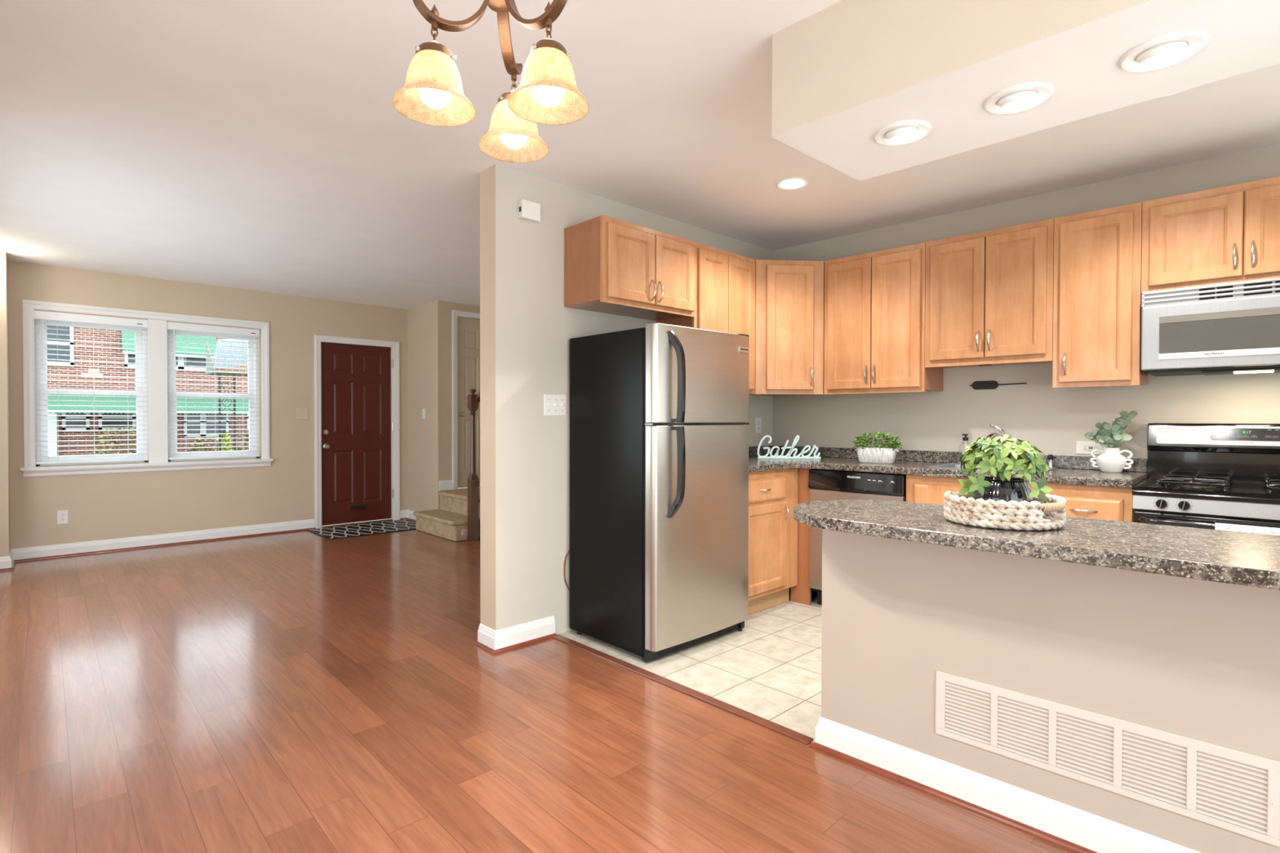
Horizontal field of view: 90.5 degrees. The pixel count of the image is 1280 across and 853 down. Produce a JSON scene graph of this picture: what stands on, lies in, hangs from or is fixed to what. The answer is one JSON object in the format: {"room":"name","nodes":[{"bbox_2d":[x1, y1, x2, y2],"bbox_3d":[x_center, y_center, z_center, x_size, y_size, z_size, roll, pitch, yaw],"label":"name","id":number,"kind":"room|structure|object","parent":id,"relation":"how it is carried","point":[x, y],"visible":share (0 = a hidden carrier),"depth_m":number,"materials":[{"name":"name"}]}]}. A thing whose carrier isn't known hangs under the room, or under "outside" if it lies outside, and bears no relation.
{"room":"open-plan kitchen","nodes":[
{"label":"open-plan kitchen","id":0,"kind":"room"},
{"bbox_2d":[0,251,10,556],"bbox_3d":[-5.510,-0.119,4.899,0.895,2.540,0.370,-1,1,-43],"label":"wall pier","id":1,"kind":"object","parent":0,"point":[5,504],"visible":0.8,"depth_m":5.06,"materials":[{"name":"beige paint"}]},
{"bbox_2d":[0,555,12,568],"bbox_3d":[-5.374,1.097,4.779,0.911,0.112,0.016,-1,1,-43],"label":"baseboard","id":2,"kind":"object","parent":1,"relation":"attached to","point":[5,562],"visible":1,"depth_m":5.06,"materials":[{"name":"white paint"}]},
{"bbox_2d":[7,260,465,548],"bbox_3d":[-3.963,-0.139,6.761,5.900,2.540,0.220,-1,1,-43],"label":"wall","id":3,"kind":"structure","parent":0,"point":[102,506],"depth_m":6.26,"materials":[{"name":"beige paint"}]},
{"bbox_2d":[8,549,13,566],"bbox_3d":[-5.175,1.092,5.221,0.016,0.112,0.386,-1,1,-43],"label":"baseboard","id":4,"kind":"structure","parent":3,"relation":"attached to","point":[11,554],"depth_m":5.22,"materials":[{"name":"white paint"}]},
{"bbox_2d":[12,560,16,568],"bbox_3d":[-5.153,1.139,5.221,0.016,0.018,0.386,-1,1,-43],"label":"trim","id":5,"kind":"structure","parent":3,"relation":"attached to","point":[14,562],"depth_m":5.22,"materials":[{"name":"brown wood"}]},
{"bbox_2d":[57,510,68,524],"bbox_3d":[-5.071,0.797,5.573,0.072,0.122,0.010,-1,1,-43],"label":"wall outlet","id":6,"kind":"object","parent":3,"relation":"attached to","point":[62,515],"visible":1,"depth_m":5.57,"materials":[{"name":"white plastic"}]},
{"bbox_2d":[20,299,273,477],"bbox_3d":[-4.625,-0.330,6.087,1.899,1.508,0.250,-1,1,-43],"label":"window","id":7,"kind":"structure","parent":3,"relation":"in","point":[36,325],"depth_m":5.97,"materials":[{"name":"white plastic"}]},
{"bbox_2d":[34,310,148,464],"bbox_3d":[-4.929,-0.338,5.725,0.773,1.325,0.069,-1,1,-43],"label":"window blind","id":8,"kind":"object","parent":7,"relation":"attached to","point":[47,315],"visible":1,"depth_m":5.68,"materials":[{"name":"white plastic"}]},
{"bbox_2d":[167,321,259,459],"bbox_3d":[-4.258,-0.345,6.357,0.778,1.325,0.069,-1,1,-43],"label":"window blind","id":9,"kind":"object","parent":7,"relation":"attached to","point":[171,326],"visible":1,"depth_m":6.32,"materials":[{"name":"white plastic"}]},
{"bbox_2d":[10,519,315,559],"bbox_3d":[-4.442,1.082,6.164,2.377,0.112,0.016,-1,1,-43],"label":"baseboard","id":10,"kind":"structure","parent":3,"relation":"attached to","point":[153,540],"depth_m":6.01,"materials":[{"name":"white paint"}]},
{"bbox_2d":[13,527,315,562],"bbox_3d":[-4.426,1.129,6.159,2.362,0.018,0.016,-1,1,-43],"label":"trim","id":11,"kind":"structure","parent":3,"relation":"attached to","point":[299,530],"depth_m":6.00,"materials":[{"name":"brown wood"}]},
{"bbox_2d":[167,328,259,461],"bbox_3d":[-4.330,-0.338,6.434,0.790,1.345,0.150,-1,1,-43],"label":"window","id":12,"kind":"structure","parent":3,"relation":"in","point":[251,415],"depth_m":6.46,"materials":[{"name":"white plastic"}]},
{"bbox_2d":[296,408,308,418],"bbox_3d":[-3.662,-0.142,6.882,0.118,0.120,0.016,-1,1,-43],"label":"light switch","id":13,"kind":"object","parent":3,"relation":"attached to","point":[301,413],"visible":1,"depth_m":6.88,"materials":[{"name":"beige plastic"}]},
{"bbox_2d":[314,334,399,528],"bbox_3d":[-3.266,0.059,7.329,0.940,2.134,0.153,-1,1,-43],"label":"door","id":14,"kind":"structure","parent":3,"relation":"in","point":[357,397],"depth_m":7.30,"materials":[{"name":"red paint"}]},
{"bbox_2d":[400,509,408,518],"bbox_3d":[-2.850,1.066,7.663,0.104,0.112,0.016,-1,1,-43],"label":"baseboard","id":15,"kind":"structure","parent":3,"relation":"attached to","point":[403,513],"depth_m":7.65,"materials":[{"name":"white paint"}]},
{"bbox_2d":[407,300,447,511],"bbox_3d":[-2.499,-0.144,7.432,0.108,2.540,0.810,-1,1,-43],"label":"wall","id":16,"kind":"structure","parent":0,"point":[427,329],"depth_m":7.30,"materials":[{"name":"beige paint"}]},
{"bbox_2d":[407,510,416,519],"bbox_3d":[-2.553,1.070,7.412,0.016,0.112,0.790,-1,1,-43],"label":"baseboard","id":17,"kind":"structure","parent":16,"relation":"attached to","point":[410,513],"depth_m":7.61,"materials":[{"name":"white paint"}]},
{"bbox_2d":[422,408,425,418],"bbox_3d":[-2.511,-0.148,7.359,0.010,0.118,0.075,-1,1,-43],"label":"light switch","id":18,"kind":"object","parent":16,"relation":"attached to","point":[423,410],"visible":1,"depth_m":7.35,"materials":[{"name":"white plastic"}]},
{"bbox_2d":[446,301,479,490],"bbox_3d":[-1.724,-0.146,7.688,1.370,2.540,0.120,-1,1,-43],"label":"wall","id":19,"kind":"structure","parent":0,"point":[451,306],"depth_m":7.20,"materials":[{"name":"beige paint"}]},
{"bbox_2d":[439,480,453,490],"bbox_3d":[-2.191,0.663,7.166,0.160,0.112,0.016,-1,1,-43],"label":"baseboard","id":20,"kind":"structure","parent":19,"relation":"attached to","point":[445,485],"depth_m":7.16,"materials":[{"name":"white paint"}]},
{"bbox_2d":[452,310,479,489],"bbox_3d":[-1.886,-0.306,7.491,0.743,2.040,0.141,-1,1,-43],"label":"door","id":21,"kind":"structure","parent":19,"relation":"in","point":[465,325],"depth_m":7.34,"materials":[{"name":"beige paint"}]},
{"bbox_2d":[480,164,496,630],"bbox_3d":[-0.805,-0.092,3.361,0.004,2.540,0.158,-1,1,-43],"label":"wall","id":22,"kind":"structure","parent":0,"point":[487,176],"depth_m":3.36,"materials":[{"name":"beige paint"}]},
{"bbox_2d":[475,641,494,655],"bbox_3d":[-0.816,1.169,3.347,0.016,0.018,0.192,-1,1,-43],"label":"trim","id":23,"kind":"structure","parent":22,"relation":"attached to","point":[477,644],"depth_m":3.35,"materials":[{"name":"brown wood"}]},
{"bbox_2d":[477,623,495,649],"bbox_3d":[-0.809,1.122,3.363,0.016,0.112,0.176,-1,1,-43],"label":"baseboard","id":24,"kind":"structure","parent":22,"relation":"attached to","point":[486,635],"depth_m":3.36,"materials":[{"name":"white paint"}]},
{"bbox_2d":[0,529,1073,852],"bbox_3d":[-0.556,1.206,3.579,5.320,0.060,9.250,-1,1,-43],"label":"floor","id":25,"kind":"structure","parent":0,"point":[303,691],"depth_m":2.52,"materials":[{"name":"brown wood"}]},
{"bbox_2d":[0,567,14,571],"bbox_3d":[-5.357,1.144,4.774,0.927,0.018,0.016,-1,1,-43],"label":"trim","id":26,"kind":"object","parent":25,"relation":"on","point":[11,568],"visible":1,"depth_m":5.06,"materials":[{"name":"brown wood"}]},
{"bbox_2d":[306,519,416,540],"bbox_3d":[-2.964,1.125,6.997,1.100,0.011,0.730,-1,1,-43],"label":"doormat","id":27,"kind":"object","parent":25,"relation":"on","point":[380,527],"visible":0.91,"depth_m":6.92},
{"bbox_2d":[413,480,479,541],"bbox_3d":[-1.480,0.622,6.695,1.165,1.030,1.665,-1,1,-43],"label":"staircase","id":28,"kind":"structure","parent":25,"relation":"on","point":[447,522],"depth_m":6.66,"materials":[{"name":"beige carpet"}]},
{"bbox_2d":[461,528,467,535],"bbox_3d":[-1.734,1.055,6.338,0.115,0.060,0.010,-1,1,-43],"label":"wall outlet","id":29,"kind":"object","parent":28,"relation":"attached to","point":[464,532],"visible":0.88,"depth_m":6.32,"materials":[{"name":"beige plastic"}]},
{"bbox_2d":[466,388,479,542],"bbox_3d":[-1.319,0.078,5.980,0.120,2.135,1.040,-1,1,-43],"label":"stair railing","id":30,"kind":"object","parent":28,"relation":"attached to","point":[473,399],"visible":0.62,"depth_m":6.29,"materials":[{"name":"brown wood"}]},
{"bbox_2d":[569,323,749,662],"bbox_3d":[0.144,0.324,3.589,0.782,1.706,0.768,-1,1,-43],"label":"refrigerator","id":31,"kind":"object","parent":25,"relation":"on","point":[659,412],"visible":1,"depth_m":3.32,"materials":[{"name":"silver metal"}]},
{"bbox_2d":[564,550,569,591],"bbox_3d":[-0.415,0.820,3.616,0.038,0.234,0.009,0,1,-29],"label":"power cord","id":32,"kind":"object","parent":31,"relation":"attached to","point":[568,550],"visible":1,"depth_m":3.61,"materials":[{"name":"brown plastic"}]},
{"bbox_2d":[552,634,813,744],"bbox_3d":[0.083,1.181,2.973,0.050,0.009,1.619,-1,1,-44],"label":"threshold","id":33,"kind":"object","parent":25,"relation":"on","point":[802,738],"visible":1,"depth_m":2.80,"materials":[{"name":"brown wood"}]},
{"bbox_2d":[747,468,798,615],"bbox_3d":[0.620,0.721,4.164,0.680,0.899,0.631,-1,1,-43],"label":"base cabinet","id":34,"kind":"object","parent":25,"relation":"on","point":[772,494],"visible":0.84,"depth_m":4.00,"materials":[{"name":"brown wood"}]},
{"bbox_2d":[748,445,1147,488],"bbox_3d":[1.423,0.221,3.762,2.374,0.113,1.250,1,1,44],"label":"countertop","id":35,"kind":"structure","parent":34,"relation":"on","point":[1071,470],"depth_m":3.83,"materials":[{"name":"stone"}]},
{"bbox_2d":[756,435,820,458],"bbox_3d":[1.054,0.144,4.491,0.447,0.166,0.025,0,1,0],"label":"word sign","id":36,"kind":"object","parent":35,"relation":"on","point":[788,455],"visible":1,"depth_m":4.49,"materials":[{"name":"green paint"}]},
{"bbox_2d":[851,431,902,463],"bbox_3d":[1.514,0.130,4.054,0.312,0.207,0.189,1,1,30],"label":"planter","id":37,"kind":"object","parent":35,"relation":"on","point":[885,455],"visible":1,"depth_m":4.02,"materials":[{"name":"green plant"}]},
{"bbox_2d":[925,462,1056,472],"bbox_3d":[2.004,0.319,3.632,0.566,0.172,0.466,1,1,44],"label":"sink","id":38,"kind":"object","parent":35,"relation":"in","point":[951,465],"visible":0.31,"depth_m":3.76,"materials":[{"name":"silver metal"}]},
{"bbox_2d":[958,433,968,449],"bbox_3d":[2.017,0.141,3.931,0.077,0.190,0.077,1,1,44],"label":"soap bottle","id":39,"kind":"object","parent":38,"relation":"on","point":[965,438],"visible":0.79,"depth_m":3.92,"materials":[{"name":"white"}]},
{"bbox_2d":[985,423,1006,439],"bbox_3d":[2.115,0.111,3.788,0.215,0.254,0.095,0,1,-19],"label":"faucet","id":40,"kind":"object","parent":35,"relation":"on","point":[1002,432],"visible":0.39,"depth_m":3.79,"materials":[{"name":"silver metal"}]},
{"bbox_2d":[1047,454,1053,467],"bbox_3d":[2.356,0.200,3.642,0.036,0.080,0.036,1,1,44],"label":"sprayer","id":41,"kind":"object","parent":35,"relation":"on","point":[1050,457],"visible":0.9,"depth_m":3.63,"materials":[{"name":"silver metal"}]},
{"bbox_2d":[1089,447,1133,472],"bbox_3d":[2.513,0.178,3.382,0.136,0.131,0.137,0,1,-1],"label":"vase","id":42,"kind":"object","parent":35,"relation":"on","point":[1111,460],"visible":1,"depth_m":3.35,"materials":[{"name":"white ceramic"}]},
{"bbox_2d":[1084,410,1137,448],"bbox_3d":[2.505,0.043,3.379,0.232,0.253,0.090,1,1,44],"label":"eucalyptus sprig","id":43,"kind":"object","parent":42,"relation":"in","point":[1107,436],"visible":0.94,"depth_m":3.36,"materials":[{"name":"green plant"}]},
{"bbox_2d":[790,468,812,604],"bbox_3d":[1.069,0.722,4.208,0.142,0.899,0.020,1,1,44],"label":"filler panel","id":44,"kind":"object","parent":25,"relation":"on","point":[801,593],"visible":0.57,"depth_m":4.19,"materials":[{"name":"brown wood"}]},
{"bbox_2d":[808,468,906,604],"bbox_3d":[1.508,0.725,4.116,0.608,0.895,0.581,1,1,44],"label":"dishwasher","id":45,"kind":"object","parent":25,"relation":"on","point":[824,484],"visible":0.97,"depth_m":3.97,"materials":[{"name":"black"}]},
{"bbox_2d":[906,474,1037,505],"bbox_3d":[1.972,0.730,3.669,0.666,0.899,0.609,1,1,44],"label":"base cabinet","id":46,"kind":"object","parent":25,"relation":"on","point":[919,488],"visible":0.02,"depth_m":3.61,"materials":[{"name":"brown wood"}]},
{"bbox_2d":[1037,482,1133,522],"bbox_3d":[2.349,0.735,3.300,0.386,0.899,0.615,1,1,44],"label":"base cabinet","id":47,"kind":"object","parent":25,"relation":"on","point":[1105,503],"visible":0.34,"depth_m":3.06,"materials":[{"name":"brown wood"}]},
{"bbox_2d":[1132,422,1279,529],"bbox_3d":[2.738,0.574,2.866,0.758,1.172,0.696,1,1,44],"label":"range","id":48,"kind":"object","parent":25,"relation":"on","point":[1199,475],"visible":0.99,"depth_m":3.01,"materials":[{"name":"black"}]},
{"bbox_2d":[1132,478,1279,504],"bbox_3d":[2.727,0.295,2.850,0.758,0.040,0.570,1,1,44],"label":"cooktop","id":49,"kind":"object","parent":48,"relation":"in","point":[1238,491],"depth_m":2.82,"materials":[{"name":"black metal"}]},
{"bbox_2d":[1133,511,1279,529],"bbox_3d":[2.530,0.707,2.654,0.117,0.630,0.750,-1,1,-43],"label":"oven","id":50,"kind":"object","parent":48,"relation":"in","point":[1177,518],"depth_m":2.75,"materials":[{"name":"silver metal"}]},
{"bbox_2d":[1214,522,1279,535],"bbox_3d":[2.510,0.551,2.620,0.200,0.284,0.036,1,1,44],"label":"dish towel","id":51,"kind":"object","parent":48,"relation":"hanging from","point":[1222,526],"visible":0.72,"depth_m":2.61,"materials":[{"name":"white fabric"}]},
{"bbox_2d":[493,164,773,654],"bbox_3d":[0.206,-0.102,4.291,2.816,2.540,0.192,-1,1,-43],"label":"wall","id":52,"kind":"structure","parent":0,"point":[535,329],"depth_m":3.48,"materials":[{"name":"beige paint"}]},
{"bbox_2d":[518,199,540,222],"bbox_3d":[-0.595,-1.157,3.408,0.118,0.096,0.040,-1,1,-43],"label":"door chime","id":53,"kind":"object","parent":52,"relation":"attached to","point":[529,211],"visible":1,"depth_m":3.39,"materials":[{"name":"white plastic"}]},
{"bbox_2d":[543,394,566,415],"bbox_3d":[-0.472,-0.120,3.554,0.150,0.118,0.016,-1,1,-43],"label":"light switch","id":54,"kind":"object","parent":52,"relation":"attached to","point":[553,404],"visible":1,"depth_m":3.55,"materials":[{"name":"white plastic"}]},
{"bbox_2d":[564,214,695,320],"bbox_3d":[-0.029,-0.891,3.699,0.732,0.457,0.392,-1,1,-43],"label":"upper cabinet","id":55,"kind":"object","parent":52,"relation":"attached to","point":[612,265],"visible":1,"depth_m":3.53,"materials":[{"name":"brown wood"}]},
{"bbox_2d":[656,242,755,394],"bbox_3d":[0.459,-0.671,4.168,0.612,0.907,0.382,-1,1,-43],"label":"upper cabinet","id":56,"kind":"object","parent":52,"relation":"attached to","point":[725,301],"visible":0.32,"depth_m":4.03,"materials":[{"name":"brown wood"}]},
{"bbox_2d":[755,417,761,433],"bbox_3d":[0.907,-0.007,4.858,0.075,0.118,0.010,-1,1,-43],"label":"wall outlet","id":57,"kind":"object","parent":52,"relation":"attached to","point":[757,420],"visible":1,"depth_m":4.85,"materials":[{"name":"white plastic"}]},
{"bbox_2d":[749,259,826,395],"bbox_3d":[1.021,-0.675,4.532,0.696,0.907,0.623,-1,1,-44],"label":"upper cabinet","id":58,"kind":"object","parent":52,"relation":"attached to","point":[789,295],"visible":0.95,"depth_m":4.29,"materials":[{"name":"brown wood"}]},
{"bbox_2d":[0,0,1279,309],"bbox_3d":[-0.741,-1.413,3.472,6.100,0.100,9.700,-1,1,-43],"label":"ceiling","id":59,"kind":"structure","parent":0,"point":[259,145],"depth_m":3.00,"materials":[{"name":"paint"}]},
{"bbox_2d":[391,0,588,163],"bbox_3d":[-0.282,-0.973,1.250,0.362,0.723,0.364,-1,1,-43],"label":"chandelier","id":60,"kind":"object","parent":59,"relation":"hanging from","point":[432,94],"visible":1,"depth_m":1.23,"materials":[{"name":"beige glass"}]},
{"bbox_2d":[776,177,808,190],"bbox_3d":[0.853,-1.353,3.548,0.180,0.018,0.180,-1,1,-43],"label":"recessed light","id":61,"kind":"object","parent":59,"relation":"in","point":[792,183],"visible":1,"depth_m":3.52,"materials":[{"name":"white paint"}]},
{"bbox_2d":[772,0,1279,181],"bbox_3d":[1.339,-1.164,1.703,0.638,0.351,1.907,-1,1,-43],"label":"ceiling","id":62,"kind":"structure","parent":0,"point":[846,71],"depth_m":1.86,"materials":[{"name":"paint"}]},
{"bbox_2d":[873,120,930,145],"bbox_3d":[0.885,-0.990,2.145,0.180,0.054,0.180,-1,1,-43],"label":"recessed light","id":63,"kind":"object","parent":62,"relation":"in","point":[904,132],"visible":1,"depth_m":2.12,"materials":[{"name":"white paint"}]},
{"bbox_2d":[983,82,1053,114],"bbox_3d":[1.139,-0.987,1.915,0.180,0.054,0.180,-1,1,-43],"label":"recessed light","id":64,"kind":"object","parent":62,"relation":"in","point":[1023,95],"visible":1,"depth_m":1.89,"materials":[{"name":"white paint"}]},
{"bbox_2d":[1118,31,1207,71],"bbox_3d":[1.375,-0.984,1.672,0.180,0.054,0.180,-1,1,-43],"label":"recessed light","id":65,"kind":"object","parent":62,"relation":"in","point":[1166,51],"visible":1,"depth_m":1.65,"materials":[{"name":"white paint"}]},
{"bbox_2d":[772,143,1279,458],"bbox_3d":[2.324,-0.092,3.834,3.750,2.540,0.120,1,1,44],"label":"wall","id":66,"kind":"structure","parent":0,"point":[1052,420],"depth_m":3.76,"materials":[{"name":"beige paint"}]},
{"bbox_2d":[823,242,943,394],"bbox_3d":[1.589,-0.669,4.187,0.664,0.907,0.382,1,1,44],"label":"upper cabinet","id":67,"kind":"object","parent":66,"relation":"attached to","point":[874,302],"visible":1,"depth_m":4.04,"materials":[{"name":"brown wood"}]},
{"bbox_2d":[748,445,1147,472],"bbox_3d":[1.431,0.200,3.770,2.374,0.073,1.216,1,1,44],"label":"backsplash","id":68,"kind":"structure","parent":66,"relation":"attached to","point":[1139,464],"depth_m":4.14,"materials":[{"name":"stone"}]},
{"bbox_2d":[924,218,1053,368],"bbox_3d":[2.067,-0.734,3.724,0.663,0.766,0.382,1,1,44],"label":"upper cabinet","id":69,"kind":"object","parent":66,"relation":"attached to","point":[988,301],"visible":0.97,"depth_m":3.58,"materials":[{"name":"brown wood"}]},
{"bbox_2d":[969,380,1026,389],"bbox_3d":[2.184,-0.255,3.875,0.310,0.052,0.011,1,1,44],"label":"wall bracket","id":70,"kind":"object","parent":66,"relation":"attached to","point":[990,384],"visible":1,"depth_m":3.91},
{"bbox_2d":[1075,440,1102,454],"bbox_3d":[2.523,0.119,3.550,0.140,0.072,0.013,1,1,44],"label":"wall outlet","id":71,"kind":"object","parent":66,"relation":"attached to","point":[1082,447],"visible":0.72,"depth_m":3.56,"materials":[{"name":"white plastic"}]},
{"bbox_2d":[1083,444,1098,450],"bbox_3d":[2.522,0.119,3.549,0.072,0.032,0.005,1,1,44],"label":"socket","id":72,"kind":"object","parent":71,"relation":"attached to","point":[1086,447],"depth_m":3.55,"materials":[{"name":"white plastic"}]},
{"bbox_2d":[1052,202,1147,387],"bbox_3d":[2.439,-0.659,3.364,0.369,0.905,0.382,1,1,44],"label":"upper cabinet","id":73,"kind":"object","parent":66,"relation":"attached to","point":[1097,308],"visible":0.96,"depth_m":3.25,"materials":[{"name":"brown wood"}]},
{"bbox_2d":[1141,176,1279,292],"bbox_3d":[2.848,-0.882,2.966,0.764,0.447,0.382,1,1,44],"label":"upper cabinet","id":74,"kind":"object","parent":66,"relation":"attached to","point":[1231,233],"visible":0.89,"depth_m":2.95,"materials":[{"name":"brown wood"}]},
{"bbox_2d":[1141,277,1279,376],"bbox_3d":[2.845,-0.448,2.961,0.758,0.407,0.399,1,1,44],"label":"microwave","id":75,"kind":"object","parent":74,"relation":"attached to","point":[1230,328],"visible":1,"depth_m":2.91,"materials":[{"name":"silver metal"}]},
{"bbox_2d":[821,528,1279,852],"bbox_3d":[1.373,0.762,1.758,1.835,0.878,0.110,1,1,44],"label":"wall","id":76,"kind":"structure","parent":0,"point":[1199,660],"depth_m":1.83,"materials":[{"name":"paint"}]},
{"bbox_2d":[808,742,1097,852],"bbox_3d":[1.306,1.193,1.718,1.867,0.018,0.016,1,1,44],"label":"trim","id":77,"kind":"structure","parent":76,"relation":"attached to","point":[1013,824],"depth_m":2.00,"materials":[{"name":"brown wood"}]},
{"bbox_2d":[814,716,1200,852],"bbox_3d":[1.323,1.146,1.723,1.851,0.112,0.016,1,1,44],"label":"baseboard","id":78,"kind":"structure","parent":76,"relation":"attached to","point":[1099,834],"depth_m":1.94,"materials":[{"name":"white paint"}]},
{"bbox_2d":[793,499,1279,590],"bbox_3d":[1.276,0.305,1.676,1.870,0.037,0.575,1,1,44],"label":"countertop","id":79,"kind":"structure","parent":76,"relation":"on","point":[1234,557],"depth_m":1.63,"materials":[{"name":"stone"}]},
{"bbox_2d":[943,490,1066,530],"bbox_3d":[1.071,0.242,1.875,0.314,0.084,0.313,1,1,36],"label":"wicker tray","id":80,"kind":"object","parent":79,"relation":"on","point":[1037,515],"visible":0.91,"depth_m":1.76,"materials":[{"name":"beige wicker"}]},
{"bbox_2d":[957,434,1053,514],"bbox_3d":[1.075,0.148,1.871,0.237,0.252,0.231,1,1,30],"label":"potted plant","id":81,"kind":"object","parent":80,"relation":"in","point":[1007,455],"visible":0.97,"depth_m":1.81,"materials":[{"name":"green plant"}]},
{"bbox_2d":[935,671,1279,847],"bbox_3d":[1.255,0.903,1.800,0.793,0.205,0.021,1,1,44],"label":"air vent","id":82,"kind":"object","parent":76,"relation":"in","point":[1272,837],"visible":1,"depth_m":1.73,"materials":[{"name":"metal"}]},
{"label":"outside","id":83,"kind":"structure","parent":0,"visible":0},
{"bbox_3d":[-19.635,1.595,28.168,70.000,0.300,52.100,-1,1,-43],"label":"ground","id":84,"kind":"structure","parent":83,"visible":0},
{"bbox_2d":[93,426,136,454],"bbox_3d":[-16.373,0.805,20.034,1.477,1.566,1.460,-1,1,-43],"label":"bush","id":85,"kind":"object","parent":84,"relation":"on","point":[107,433],"visible":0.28,"depth_m":19.77,"materials":[{"name":"green plant"}]},
{"bbox_2d":[46,324,248,455],"bbox_3d":[-18.488,-1.517,25.144,19.676,6.000,10.012,-1,1,-43],"label":"house","id":86,"kind":"structure","parent":84,"relation":"on","point":[210,388],"depth_m":21.56,"materials":[{"name":"brick"}]},
{"bbox_2d":[186,435,226,451],"bbox_3d":[-14.803,0.934,21.799,1.342,1.272,1.321,-1,1,-43],"label":"bush","id":87,"kind":"object","parent":84,"relation":"on","point":[200,437],"visible":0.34,"depth_m":21.53,"materials":[{"name":"green plant"}]},
{"bbox_2d":[217,432,232,451],"bbox_3d":[-12.450,0.894,19.062,0.571,1.436,0.607,0,1,5],"label":"conifer","id":88,"kind":"object","parent":84,"relation":"on","point":[224,435],"visible":0.23,"depth_m":19.02,"materials":[{"name":"green plant"}]},
{"bbox_2d":[205,338,247,450],"bbox_3d":[-8.718,-0.192,13.701,0.970,3.661,0.934,-1,1,-43],"label":"awning","id":89,"kind":"object","parent":84,"relation":"on","point":[219,343],"visible":0.66,"depth_m":13.36,"materials":[{"name":"white metal"}]},
{"bbox_2d":[237,430,248,450],"bbox_3d":[-13.681,0.824,22.842,1.424,1.456,1.410,-1,1,-43],"label":"bush","id":90,"kind":"object","parent":84,"relation":"on","point":[245,435],"visible":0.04,"depth_m":22.44,"materials":[{"name":"green plant"}]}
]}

